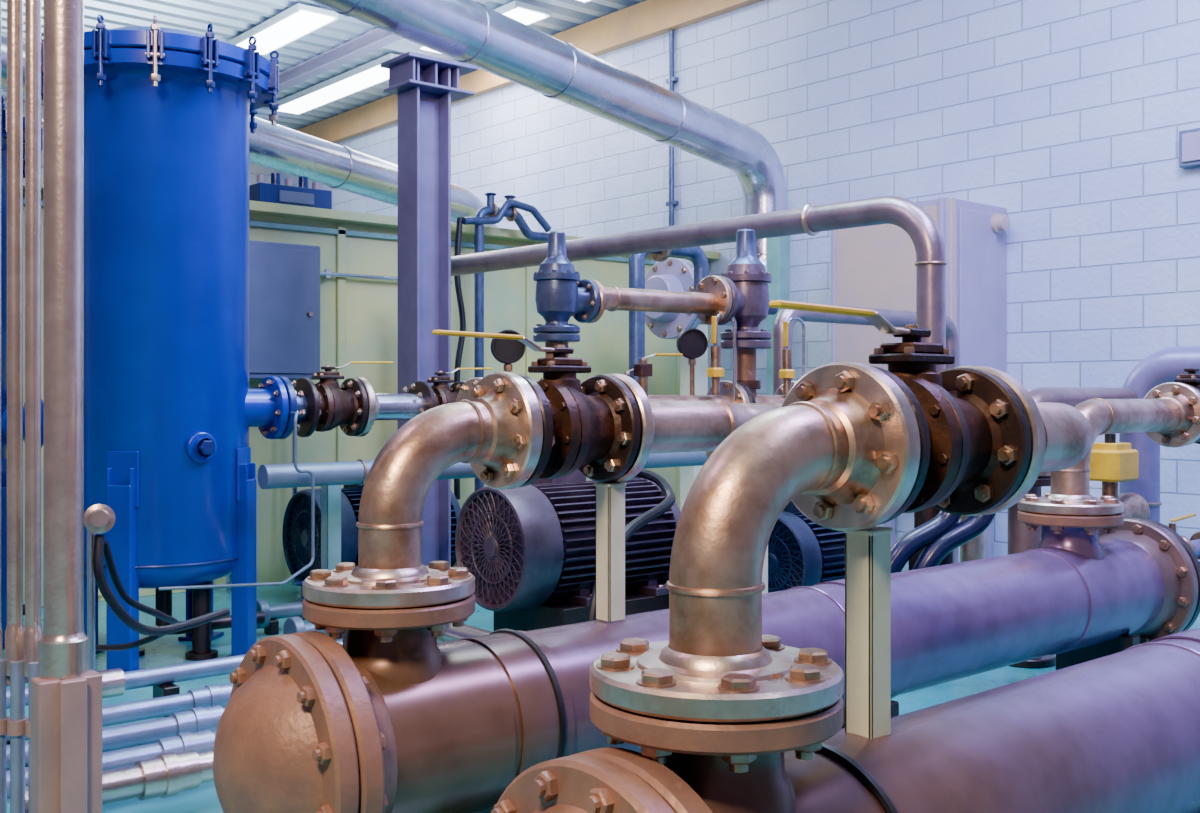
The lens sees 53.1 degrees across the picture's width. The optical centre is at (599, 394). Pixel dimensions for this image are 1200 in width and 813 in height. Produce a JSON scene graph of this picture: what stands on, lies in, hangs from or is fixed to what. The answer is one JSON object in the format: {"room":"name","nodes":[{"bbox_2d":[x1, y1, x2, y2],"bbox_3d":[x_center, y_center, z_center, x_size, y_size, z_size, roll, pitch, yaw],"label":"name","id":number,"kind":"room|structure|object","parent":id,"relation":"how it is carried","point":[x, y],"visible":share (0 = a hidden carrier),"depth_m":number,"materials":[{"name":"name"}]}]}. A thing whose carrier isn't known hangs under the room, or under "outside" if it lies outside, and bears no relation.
{"room":"mechanical plant room","nodes":[
{"label":"mechanical plant room","id":0,"kind":"room"},
{"bbox_2d":[4,100,274,184],"bbox_3d":[-7.068,-0.970,11.117,8.600,3.950,0.100,0,0,-40],"label":"wall","id":1,"kind":"structure","parent":0,"point":[254,170],"depth_m":13.70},
{"bbox_2d":[1,0,645,129],"bbox_3d":[-1.801,-2.990,5.061,8.800,0.060,16.050,0,0,-40],"label":"ceiling","id":2,"kind":"structure","parent":0,"point":[230,19],"depth_m":9.59,"materials":[{"name":"white metal"}]},
{"bbox_2d":[227,3,338,55],"bbox_3d":[-2.547,-2.921,9.575,0.340,0.097,1.300,0,0,-40],"label":"ceiling light","id":3,"kind":"object","parent":2,"relation":"attached to","point":[298,21],"depth_m":9.41,"materials":[{"name":"white plastic"}]},
{"bbox_2d":[269,53,398,114],"bbox_3d":[-2.441,-2.921,11.304,0.340,0.097,2.400,0,0,-40],"label":"ceiling light","id":4,"kind":"object","parent":2,"relation":"attached to","point":[370,74],"depth_m":11.25,"materials":[{"name":"white plastic"}]},
{"bbox_2d":[278,0,489,91],"bbox_3d":[0.503,-2.880,6.983,0.100,0.120,16.000,0,0,-40],"label":"roof beam","id":5,"kind":"structure","parent":2,"relation":"attached to","point":[377,38],"depth_m":10.18,"materials":[{"name":"paint"}]},
{"bbox_2d":[415,0,550,52],"bbox_3d":[-0.953,-2.921,9.550,0.340,0.097,1.400,0,0,-40],"label":"ceiling light","id":6,"kind":"object","parent":2,"relation":"attached to","point":[527,14],"depth_m":9.06,"materials":[{"name":"white plastic"}]},
{"bbox_2d":[23,177,719,607],"bbox_3d":[-1.669,-0.003,6.452,6.400,2.005,0.220,0,0,-40],"label":"wall partition","id":7,"kind":"structure","parent":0,"point":[359,317],"depth_m":6.77,"materials":[{"name":"paint"}]},
{"bbox_2d":[249,173,331,208],"bbox_3d":[-1.666,-1.095,6.448,0.420,0.170,0.170,0,0,-40],"label":"control device","id":8,"kind":"object","parent":7,"relation":"on","point":[262,191],"visible":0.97,"depth_m":6.38,"materials":[{"name":"blue metal"}]},
{"bbox_2d":[320,269,451,284],"bbox_3d":[-1.215,-0.660,6.783,0.880,0.050,0.032,0,0,-40],"label":"conduit","id":9,"kind":"object","parent":7,"relation":"attached to","point":[325,273],"visible":0.48,"depth_m":6.64,"materials":[{"name":"grey metal"}]},
{"bbox_2d":[309,0,787,338],"bbox_3d":[-0.789,-1.256,5.759,0.494,1.851,5.543,0,0,42],"label":"insulated pipe","id":10,"kind":"object","parent":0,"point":[471,32],"visible":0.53,"depth_m":6.35,"materials":[{"name":"metal"}]},
{"bbox_2d":[2,561,1199,812],"bbox_3d":[-1.861,1.050,4.978,8.700,0.100,16.200,0,0,-40],"label":"floor","id":11,"kind":"structure","parent":0,"point":[166,650],"depth_m":4.31,"materials":[{"name":"concrete"}]},
{"bbox_2d":[1,96,42,648],"bbox_3d":[-2.718,-0.107,4.828,0.853,2.213,0.872,0,0,-40],"label":"tank","id":12,"kind":"object","parent":11,"relation":"on","point":[3,111],"visible":0.22,"depth_m":4.83,"materials":[{"name":"blue metal"}]},
{"bbox_2d":[0,0,101,812],"bbox_3d":[-1.135,-0.975,2.421,0.260,3.950,0.301,0,0,-40],"label":"vertical pipe","id":13,"kind":"object","parent":11,"relation":"on","point":[62,727],"visible":1,"depth_m":2.39,"materials":[{"name":"metal"}]},
{"bbox_2d":[6,730,215,798],"bbox_3d":[-0.903,0.929,3.168,1.280,0.145,0.087,0,0,-40],"label":"pipe","id":14,"kind":"object","parent":11,"relation":"on","point":[201,741],"visible":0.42,"depth_m":2.97,"materials":[{"name":"metal"}]},
{"bbox_2d":[6,705,225,770],"bbox_3d":[-1.045,0.929,3.335,1.280,0.145,0.087,0,0,-40],"label":"pipe","id":15,"kind":"object","parent":11,"relation":"on","point":[197,719],"visible":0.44,"depth_m":3.19,"materials":[{"name":"metal"}]},
{"bbox_2d":[25,750,213,812],"bbox_3d":[-0.774,0.921,3.015,1.280,0.162,0.101,0,0,-40],"label":"pipe","id":16,"kind":"object","parent":11,"relation":"on","point":[165,775],"visible":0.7,"depth_m":2.77,"materials":[{"name":"metal"}]},
{"bbox_2d":[6,683,232,744],"bbox_3d":[-1.201,0.931,3.518,1.280,0.141,0.080,0,0,-40],"label":"pipe","id":17,"kind":"object","parent":11,"relation":"on","point":[210,695],"visible":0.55,"depth_m":3.45,"materials":[{"name":"metal"}]},
{"bbox_2d":[84,504,229,670],"bbox_3d":[-1.223,0.631,3.306,0.376,0.738,0.835,0,0,-24],"label":"cable","id":18,"kind":"object","parent":11,"relation":"on","point":[98,518],"visible":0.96,"depth_m":2.92,"materials":[{"name":"rubber"}]},
{"bbox_2d":[41,14,288,671],"bbox_3d":[-1.672,-0.190,4.600,0.851,2.380,0.872,0,0,-40],"label":"tank","id":19,"kind":"object","parent":11,"relation":"on","point":[170,407],"visible":0.8,"depth_m":4.33,"materials":[{"name":"blue metal"}]},
{"bbox_2d":[159,412,314,589],"bbox_3d":[-1.246,0.370,4.331,0.282,0.612,0.616,0,0,33],"label":"tube","id":20,"kind":"object","parent":19,"relation":"attached to","point":[296,414],"visible":1,"depth_m":4.36,"materials":[{"name":"paint"}]},
{"bbox_2d":[257,376,537,438],"bbox_3d":[-0.383,0.050,5.510,2.457,0.250,0.250,0,0,-40],"label":"pipe","id":21,"kind":"object","parent":19,"relation":"attached to","point":[393,406],"visible":0.27,"depth_m":5.01,"materials":[{"name":"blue metal"}]},
{"bbox_2d":[291,361,392,436],"bbox_3d":[-1.060,0.015,4.935,0.473,0.315,0.246,0,0,-40],"label":"valve","id":22,"kind":"object","parent":21,"relation":"attached to","point":[353,405],"visible":0.94,"depth_m":4.87,"materials":[{"name":"metal"}]},
{"bbox_2d":[402,368,491,420],"bbox_3d":[-0.656,0.020,5.279,0.432,0.286,0.226,0,0,-40],"label":"valve","id":23,"kind":"object","parent":21,"relation":"attached to","point":[439,393],"visible":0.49,"depth_m":5.19,"materials":[{"name":"metal"}]},
{"bbox_2d":[624,368,652,378],"bbox_3d":[0.190,-0.066,5.996,0.195,0.141,0.040,0,0,-40],"label":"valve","id":24,"kind":"object","parent":21,"relation":"attached to","point":[627,373],"visible":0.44,"depth_m":5.94,"materials":[{"name":"metal"}]},
{"bbox_2d":[6,640,342,716],"bbox_3d":[-1.231,0.880,3.886,1.450,0.240,0.110,0,0,-40],"label":"pipe","id":25,"kind":"object","parent":11,"relation":"on","point":[115,682],"visible":0.23,"depth_m":3.74,"materials":[{"name":"metal"}]},
{"bbox_2d":[1,31,497,227],"bbox_3d":[-1.926,-0.391,6.410,0.263,2.582,4.981,0,0,33],"label":"pipe","id":26,"kind":"object","parent":11,"relation":"on","point":[280,148],"visible":0.18,"depth_m":6.82,"materials":[{"name":"silver metal"}]},
{"bbox_2d":[226,240,319,592],"bbox_3d":[-1.724,0.110,6.176,0.540,1.780,0.230,0,0,-40],"label":"control box","id":27,"kind":"object","parent":11,"relation":"on","point":[284,278],"visible":0.62,"depth_m":6.14,"materials":[{"name":"paint"}]},
{"bbox_2d":[257,581,305,634],"bbox_3d":[-1.241,0.899,5.136,0.490,0.202,0.120,0,0,-40],"label":"drain pipe","id":28,"kind":"object","parent":11,"relation":"on","point":[272,613],"visible":0.37,"depth_m":5.01,"materials":[{"name":"metal"}]},
{"bbox_2d":[283,616,329,635],"bbox_3d":[-1.016,0.899,4.724,0.440,0.202,0.120,0,0,-40],"label":"drain pipe","id":29,"kind":"object","parent":11,"relation":"on","point":[292,624],"visible":0.16,"depth_m":4.58,"materials":[{"name":"metal"}]},
{"bbox_2d":[321,485,340,640],"bbox_3d":[-1.075,0.670,4.792,0.066,0.660,0.066,0,0,-40],"label":"support post","id":30,"kind":"object","parent":11,"relation":"on","point":[330,495],"visible":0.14,"depth_m":4.77,"materials":[{"name":"metal"}]},
{"bbox_2d":[282,484,460,581],"bbox_3d":[-1.042,0.691,6.039,0.982,0.619,0.470,0,0,-40],"label":"motor","id":31,"kind":"object","parent":11,"relation":"on","point":[296,531],"visible":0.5,"depth_m":5.75,"materials":[{"name":"grey paint"}]},
{"bbox_2d":[380,51,477,566],"bbox_3d":[-0.804,-0.280,5.664,0.380,2.560,0.300,0,0,-40],"label":"steel column","id":32,"kind":"structure","parent":11,"relation":"on","point":[426,86],"depth_m":5.63,"materials":[{"name":"metal"}]},
{"bbox_2d":[437,623,490,642],"bbox_3d":[-0.271,0.895,3.999,0.200,0.210,1.853,0,0,-40],"label":"pipe","id":33,"kind":"object","parent":11,"relation":"on","point":[466,631],"visible":0.11,"depth_m":4.25,"materials":[{"name":"metal"}]},
{"bbox_2d":[257,451,707,488],"bbox_3d":[-0.091,0.624,5.364,3.000,0.752,0.104,0,0,-40],"label":"pipe","id":34,"kind":"object","parent":11,"relation":"on","point":[270,476],"visible":0.35,"depth_m":4.57,"materials":[{"name":"metal"}]},
{"bbox_2d":[454,192,550,498],"bbox_3d":[-0.562,-0.091,7.094,0.680,2.182,0.112,0,0,-40],"label":"pipe","id":35,"kind":"object","parent":11,"relation":"on","point":[494,214],"visible":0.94,"depth_m":6.96,"materials":[{"name":"metal"}]},
{"bbox_2d":[455,469,680,630],"bbox_3d":[-0.027,0.633,4.776,1.016,0.734,0.470,0,0,-40],"label":"motor","id":36,"kind":"object","parent":11,"relation":"on","point":[529,550],"visible":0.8,"depth_m":4.50,"materials":[{"name":"paint"}]},
{"bbox_2d":[586,469,675,621],"bbox_3d":[0.109,0.628,4.215,0.323,0.730,0.969,0,0,0],"label":"power cable","id":37,"kind":"object","parent":11,"relation":"on","point":[667,503],"visible":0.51,"depth_m":4.12,"materials":[{"name":"black rubber"}]},
{"bbox_2d":[680,325,707,510],"bbox_3d":[0.565,0.290,7.219,0.300,1.420,0.300,0,0,-40],"label":"support bracket","id":38,"kind":"object","parent":11,"relation":"on","point":[688,474],"visible":0.06,"depth_m":7.19,"materials":[{"name":"metal"}]},
{"bbox_2d":[451,196,953,569],"bbox_3d":[0.138,0.118,5.490,0.220,1.763,3.284,0,0,-45],"label":"pipe","id":39,"kind":"object","parent":11,"relation":"on","point":[812,219],"visible":0.41,"depth_m":4.75,"materials":[{"name":"metal"}]},
{"bbox_2d":[629,246,777,477],"bbox_3d":[0.574,0.070,6.518,1.092,1.860,0.160,0,0,-40],"label":"pipe","id":40,"kind":"object","parent":11,"relation":"on","point":[699,259],"visible":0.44,"depth_m":6.17,"materials":[{"name":"metal"}]},
{"bbox_2d":[213,510,1199,812],"bbox_3d":[0.609,0.683,3.031,3.229,0.634,0.430,0,0,-40],"label":"pipe","id":41,"kind":"object","parent":11,"relation":"on","point":[311,722],"visible":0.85,"depth_m":2.23,"materials":[{"name":"metal"}]},
{"bbox_2d":[302,372,542,641],"bbox_3d":[-0.340,0.190,2.227,0.424,0.469,0.310,0,0,-40],"label":"pipe","id":42,"kind":"object","parent":41,"relation":"on","point":[389,572],"visible":0.93,"depth_m":2.17,"materials":[{"name":"metal"}]},
{"bbox_2d":[594,482,625,621],"bbox_3d":[0.022,0.330,2.533,0.051,0.289,0.051,0,0,-40],"label":"support post","id":43,"kind":"object","parent":41,"relation":"on","point":[609,497],"visible":0.94,"depth_m":2.52,"materials":[{"name":"metal"}]},
{"bbox_2d":[432,330,654,486],"bbox_3d":[-0.116,0.031,2.416,0.510,0.307,0.230,0,0,-40],"label":"valve","id":44,"kind":"object","parent":43,"relation":"on","point":[602,427],"visible":0.82,"depth_m":2.41,"materials":[{"name":"metal"}]},
{"bbox_2d":[1018,382,1199,534],"bbox_3d":[1.695,0.190,3.953,0.889,0.469,0.310,0,0,-40],"label":"pipe","id":45,"kind":"object","parent":41,"relation":"on","point":[1170,414],"visible":0.7,"depth_m":3.83,"materials":[{"name":"metal"}]},
{"bbox_2d":[1152,390,1160,397],"label":"bolt","id":46,"kind":"object","parent":45,"relation":"attached to","point":[1156,393],"depth_m":4.25,"materials":[{"name":"metal"}]},
{"bbox_2d":[1161,436,1169,443],"label":"bolt","id":47,"kind":"object","parent":45,"relation":"attached to","point":[1165,439],"depth_m":4.22,"materials":[{"name":"metal"}]},
{"bbox_2d":[1181,432,1188,440],"label":"bolt","id":48,"kind":"object","parent":45,"relation":"attached to","point":[1185,436],"depth_m":4.17,"materials":[{"name":"metal"}]},
{"bbox_2d":[1171,368,1199,393],"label":"valve","id":49,"kind":"object","parent":45,"relation":"attached to","point":[1191,377],"depth_m":4.29,"materials":[{"name":"metal"}]},
{"bbox_2d":[1188,397,1196,404],"label":"bolt","id":50,"kind":"object","parent":45,"relation":"attached to","point":[1191,400],"depth_m":4.15,"materials":[{"name":"metal"}]},
{"bbox_2d":[1192,416,1199,423],"label":"bolt","id":51,"kind":"object","parent":45,"relation":"attached to","point":[1195,420],"depth_m":4.14,"materials":[{"name":"metal"}]},
{"bbox_2d":[456,342,984,561],"bbox_3d":[0.632,0.421,4.246,2.623,1.158,0.200,0,0,-40],"label":"pipe","id":52,"kind":"object","parent":11,"relation":"on","point":[747,384],"visible":0.13,"depth_m":4.10,"materials":[{"name":"metal"}]},
{"bbox_2d":[490,329,525,371],"bbox_3d":[-0.267,-0.095,3.484,0.100,0.190,0.040,0,0,-10],"label":"pressure gauge","id":53,"kind":"object","parent":52,"relation":"on","point":[507,352],"visible":0.8,"depth_m":3.47,"materials":[{"name":"black metal"}]},
{"bbox_2d":[533,231,606,342],"bbox_3d":[-0.100,-0.325,3.626,0.218,0.329,0.141,0,0,-40],"label":"valve","id":54,"kind":"object","parent":52,"relation":"on","point":[561,294],"visible":1,"depth_m":3.56,"materials":[{"name":"paint"}]},
{"bbox_2d":[634,353,682,395],"bbox_3d":[0.193,-0.066,3.874,0.195,0.141,0.040,0,0,-40],"label":"valve","id":55,"kind":"object","parent":52,"relation":"attached to","point":[642,370],"visible":0.93,"depth_m":3.81,"materials":[{"name":"metal"}]},
{"bbox_2d":[677,328,707,394],"bbox_3d":[0.305,-0.110,3.969,0.100,0.220,0.040,0,0,-10],"label":"pressure gauge","id":56,"kind":"object","parent":52,"relation":"attached to","point":[692,343],"visible":1,"depth_m":3.96,"materials":[{"name":"black metal"}]},
{"bbox_2d":[649,399,782,452],"bbox_3d":[0.194,0.070,3.203,1.001,0.124,0.922,0,0,-40],"label":"pipe","id":57,"kind":"object","parent":52,"relation":"attached to","point":[680,426],"visible":0.23,"depth_m":2.64,"materials":[{"name":"metal"}]},
{"bbox_2d":[707,313,735,400],"bbox_3d":[0.410,-0.128,3.993,0.122,0.296,0.060,0,0,-40],"label":"valve","id":58,"kind":"object","parent":52,"relation":"on","point":[715,371],"visible":1,"depth_m":3.96,"materials":[{"name":"metal"}]},
{"bbox_2d":[695,229,771,348],"bbox_3d":[0.467,-0.365,4.106,0.272,0.410,0.176,0,0,-40],"label":"valve","id":59,"kind":"object","parent":52,"relation":"on","point":[741,293],"visible":0.92,"depth_m":4.07,"materials":[{"name":"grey metal"}]},
{"bbox_2d":[603,286,717,314],"bbox_3d":[0.174,-0.300,3.858,0.513,0.081,0.080,0,0,-40],"label":"pipe","id":60,"kind":"object","parent":59,"relation":"attached to","point":[617,298],"visible":0.82,"depth_m":3.83,"materials":[{"name":"metal"}]},
{"bbox_2d":[779,317,805,394],"bbox_3d":[0.687,-0.128,4.254,0.122,0.296,0.060,0,0,-40],"label":"valve","id":61,"kind":"object","parent":52,"relation":"on","point":[786,372],"visible":0.95,"depth_m":4.22,"materials":[{"name":"metal"}]},
{"bbox_2d":[762,545,767,593],"bbox_3d":[0.534,0.575,4.163,0.077,0.850,0.077,0,0,-40],"label":"support post","id":62,"kind":"object","parent":11,"relation":"on","point":[765,565],"visible":0.02,"depth_m":4.15,"materials":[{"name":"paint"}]},
{"bbox_2d":[767,235,789,394],"bbox_3d":[1.065,-0.030,7.170,0.180,2.060,0.180,0,0,-40],"label":"post","id":63,"kind":"object","parent":11,"relation":"on","point":[778,248],"visible":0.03,"depth_m":7.14,"materials":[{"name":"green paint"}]},
{"bbox_2d":[768,501,844,592],"bbox_3d":[0.868,0.692,4.774,0.600,0.615,0.380,0,0,-40],"label":"motor","id":64,"kind":"object","parent":11,"relation":"on","point":[801,551],"visible":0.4,"depth_m":4.55,"materials":[{"name":"grey paint"}]},
{"bbox_2d":[491,629,1199,812],"bbox_3d":[1.159,0.683,2.343,3.279,0.634,0.430,0,0,-40],"label":"pipe","id":65,"kind":"object","parent":11,"relation":"on","point":[1119,732],"visible":0.86,"depth_m":1.66,"materials":[{"name":"metal"}]},
{"bbox_2d":[590,362,919,772],"bbox_3d":[0.186,0.190,1.517,0.424,0.469,0.310,0,0,-40],"label":"pipe","id":66,"kind":"object","parent":65,"relation":"on","point":[716,664],"visible":0.91,"depth_m":1.45,"materials":[{"name":"metal"}]},
{"bbox_2d":[843,526,892,738],"bbox_3d":[0.374,0.330,1.677,0.051,0.289,0.051,0,0,-40],"label":"support post","id":67,"kind":"object","parent":65,"relation":"on","point":[868,550],"visible":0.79,"depth_m":1.66,"materials":[{"name":"metal"}]},
{"bbox_2d":[769,300,1045,524],"bbox_3d":[0.423,0.031,1.719,0.522,0.307,0.230,0,0,-40],"label":"valve","id":68,"kind":"object","parent":67,"relation":"on","point":[982,433],"visible":0.7,"depth_m":1.72,"materials":[{"name":"metal"}]},
{"bbox_2d":[1035,402,1091,471],"bbox_3d":[0.644,0.070,2.226,0.317,0.200,0.740,0,0,-19],"label":"pipe","id":69,"kind":"object","parent":68,"relation":"attached to","point":[1068,433],"visible":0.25,"depth_m":1.93,"materials":[{"name":"metal"}]},
{"bbox_2d":[773,304,958,562],"bbox_3d":[1.290,0.294,5.683,1.364,1.412,0.084,0,0,-40],"label":"pipe","id":70,"kind":"object","parent":11,"relation":"on","point":[897,318],"visible":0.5,"depth_m":5.49,"materials":[{"name":"silver metal"}]},
{"bbox_2d":[831,197,1009,557],"bbox_3d":[1.823,-0.025,6.807,0.605,2.050,0.855,0,0,-40],"label":"tall cabinet","id":71,"kind":"object","parent":11,"relation":"on","point":[873,266],"visible":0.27,"depth_m":6.61,"materials":[{"name":"metal"}]},
{"bbox_2d":[891,511,961,572],"bbox_3d":[1.095,0.581,4.179,0.414,0.845,0.087,0,0,-6],"label":"hose","id":72,"kind":"object","parent":11,"relation":"on","point":[921,536],"visible":0.34,"depth_m":4.15,"materials":[{"name":"blue rubber"}]},
{"bbox_2d":[912,513,995,569],"bbox_3d":[1.215,0.581,4.186,0.414,0.845,0.087,0,0,-6],"label":"hose","id":73,"kind":"object","parent":11,"relation":"on","point":[966,530],"visible":0.31,"depth_m":4.16,"materials":[{"name":"blue rubber"}]},
{"bbox_2d":[1008,387,1137,667],"bbox_3d":[1.831,0.485,4.699,0.852,1.030,0.220,0,0,-40],"label":"pipe","id":74,"kind":"object","parent":11,"relation":"on","point":[1020,539],"visible":0.22,"depth_m":4.47,"materials":[{"name":"metal"}]},
{"bbox_2d":[1090,434,1149,518],"bbox_3d":[1.970,0.575,4.634,0.340,0.850,0.160,0,0,-40],"label":"yellow actuator","id":75,"kind":"object","parent":11,"relation":"on","point":[1112,463],"visible":0.3,"depth_m":4.60,"materials":[{"name":"yellow paint"},{"name":"steel"}]},
{"bbox_2d":[1119,346,1199,522],"bbox_3d":[2.902,0.401,4.231,0.280,1.198,2.300,0,0,-40],"label":"pipe","id":76,"kind":"object","parent":11,"relation":"on","point":[1162,366],"visible":0.4,"depth_m":4.92,"materials":[{"name":"metal"}]},
{"bbox_2d":[1180,531,1199,562],"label":"pipe","id":77,"kind":"object","parent":11,"relation":"on","point":[1193,541],"depth_m":4.26,"materials":[{"name":"metal"}]},
{"bbox_2d":[275,0,1199,561],"bbox_3d":[1.495,-0.970,7.823,0.200,3.960,16.200,0,0,-40],"label":"wall","id":78,"kind":"structure","parent":0,"point":[1067,117],"depth_m":7.00,"materials":[{"name":"white brick"}]},
{"bbox_2d":[296,0,763,143],"bbox_3d":[1.388,-2.800,7.733,0.080,0.260,16.000,0,0,-40],"label":"ceiling beam","id":79,"kind":"structure","parent":78,"relation":"attached to","point":[647,19],"depth_m":9.32,"materials":[{"name":"paint"}]},
{"bbox_2d":[666,30,677,225],"bbox_3d":[0.524,-0.830,8.771,0.044,3.660,0.100,0,0,-40],"label":"conduit","id":80,"kind":"object","parent":78,"relation":"attached to","point":[671,80],"visible":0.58,"depth_m":8.75,"materials":[{"name":"metal"}]},
{"bbox_2d":[1179,128,1199,167],"bbox_3d":[2.943,-1.220,5.905,0.068,0.180,0.170,0,0,-40],"label":"wall box","id":81,"kind":"object","parent":78,"relation":"attached to","point":[1189,140],"visible":1,"depth_m":5.91,"materials":[{"name":"paint"}]},
{"bbox_2d":[1169,513,1195,531],"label":"valve","id":82,"kind":"object","parent":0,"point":[1171,525],"depth_m":4.22,"materials":[{"name":"paint"}]}
]}

